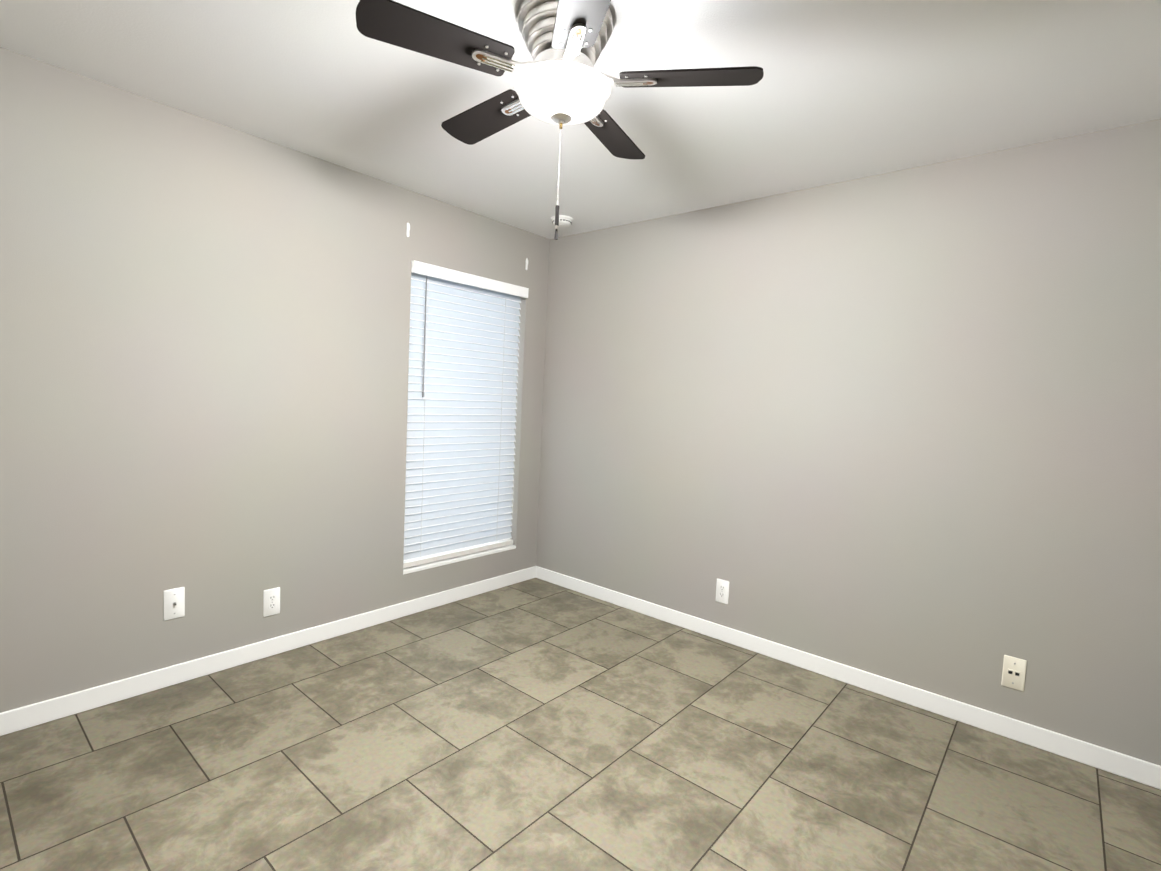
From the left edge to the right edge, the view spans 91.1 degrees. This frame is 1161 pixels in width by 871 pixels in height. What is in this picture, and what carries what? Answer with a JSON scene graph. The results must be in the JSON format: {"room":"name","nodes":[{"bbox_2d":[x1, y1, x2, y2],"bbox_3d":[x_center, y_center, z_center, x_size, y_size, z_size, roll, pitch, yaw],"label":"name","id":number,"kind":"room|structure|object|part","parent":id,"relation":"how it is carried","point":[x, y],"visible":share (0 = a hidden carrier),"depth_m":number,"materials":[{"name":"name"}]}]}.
{"room":"empty bedroom","nodes":[
{"label":"empty bedroom","id":0,"kind":"room"},
{"bbox_2d":[0,47,549,712],"bbox_3d":[-1.433,-0.144,2.871,0.150,2.440,3.400,6,5,40],"label":"wall","id":1,"kind":"structure","parent":0,"point":[204,345],"depth_m":2.47,"materials":[{"name":"paint"}]},
{"bbox_2d":[164,587,184,620],"bbox_3d":[-1.758,0.730,2.468,0.017,0.132,0.076,6,5,40],"label":"outlet","id":2,"kind":"object","parent":1,"relation":"attached to","point":[174,603],"visible":1,"depth_m":2.47,"materials":[{"name":"white plastic"}]},
{"bbox_2d":[0,566,535,735],"bbox_3d":[-1.427,1.035,2.898,0.012,0.086,3.400,6,5,40],"label":"baseboard","id":3,"kind":"structure","parent":1,"relation":"attached to","point":[28,716],"depth_m":2.63,"materials":[{"name":"white wood"}]},
{"bbox_2d":[263,587,279,616],"bbox_3d":[-1.506,0.814,2.782,0.008,0.132,0.076,6,5,40],"label":"electrical outlet","id":4,"kind":"object","parent":1,"relation":"attached to","point":[271,601],"visible":1,"depth_m":2.78,"materials":[{"name":"white plastic"}]},
{"bbox_2d":[406,223,409,236],"bbox_3d":[-0.960,-1.148,3.179,0.012,0.078,0.016,6,5,40],"label":"curtain bracket","id":5,"kind":"object","parent":1,"relation":"attached to","point":[408,229],"visible":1,"depth_m":3.18,"materials":[{"name":"white metal"}]},
{"bbox_2d":[403,544,515,574],"bbox_3d":[-0.780,0.792,3.707,0.088,0.022,0.900,6,5,40],"label":"window sill","id":6,"kind":"structure","parent":1,"relation":"attached to","point":[453,560],"depth_m":3.64,"materials":[{"name":"white wood"}]},
{"bbox_2d":[403,260,528,567],"bbox_3d":[-0.724,-0.112,3.635,0.102,1.779,0.896,6,5,40],"label":"window blinds","id":7,"kind":"object","parent":1,"relation":"attached to","point":[462,372],"visible":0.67,"depth_m":3.60,"materials":[{"name":"white plastic"}]},
{"bbox_2d":[0,578,1160,870],"bbox_3d":[-0.146,1.262,1.810,3.700,0.100,3.700,6,5,40],"label":"floor","id":8,"kind":"structure","parent":0,"point":[534,724],"depth_m":2.04,"materials":[{"name":"tile"}]},
{"bbox_2d":[0,0,1160,238],"bbox_3d":[-0.026,-1.269,1.639,3.700,0.100,3.700,6,5,40],"label":"ceiling","id":9,"kind":"structure","parent":0,"point":[842,90],"depth_m":2.02,"materials":[{"name":"paint"}]},
{"bbox_2d":[356,0,763,239],"bbox_3d":[-0.080,-0.908,1.715,1.070,0.636,1.098,6,5,40],"label":"fan","id":10,"kind":"object","parent":9,"relation":"hanging from","point":[560,81],"visible":1,"depth_m":1.59,"materials":[{"name":"black wood"}]},
{"bbox_3d":[-0.055,-0.983,1.681,0.286,0.085,0.286,6,5,40],"label":"lamp shade","id":11,"kind":"part","parent":10,"relation":"part of","materials":[{"name":"white glass"}]},
{"bbox_2d":[551,215,572,226],"bbox_3d":[-0.115,-1.331,3.555,0.140,0.042,0.140,6,5,40],"label":"smoke detector","id":12,"kind":"object","parent":9,"relation":"attached to","point":[565,221],"visible":0.88,"depth_m":3.52,"materials":[{"name":"white plastic"}]},
{"bbox_2d":[536,119,1160,765],"bbox_3d":[1.066,-0.040,3.075,3.700,2.440,0.150,6,5,40],"label":"wall","id":13,"kind":"structure","parent":0,"point":[904,425],"depth_m":2.62,"materials":[{"name":"paint"}]},
{"bbox_2d":[716,578,728,603],"bbox_3d":[0.802,0.882,3.222,0.076,0.132,0.008,6,5,40],"label":"electrical outlet","id":14,"kind":"object","parent":13,"relation":"attached to","point":[722,591],"visible":1,"depth_m":3.22,"materials":[{"name":"white plastic"}]},
{"bbox_2d":[536,566,1160,789],"bbox_3d":[0.931,1.132,3.115,3.305,0.086,0.012,6,5,40],"label":"baseboard","id":15,"kind":"structure","parent":13,"relation":"attached to","point":[1120,764],"depth_m":2.64,"materials":[{"name":"white wood"}]},
{"bbox_2d":[1001,655,1026,690],"bbox_3d":[1.803,0.989,2.370,0.076,0.132,0.007,6,5,40],"label":"outlet","id":16,"kind":"object","parent":13,"relation":"attached to","point":[1014,673],"visible":1,"depth_m":2.37,"materials":[{"name":"beige plastic"}]}
]}

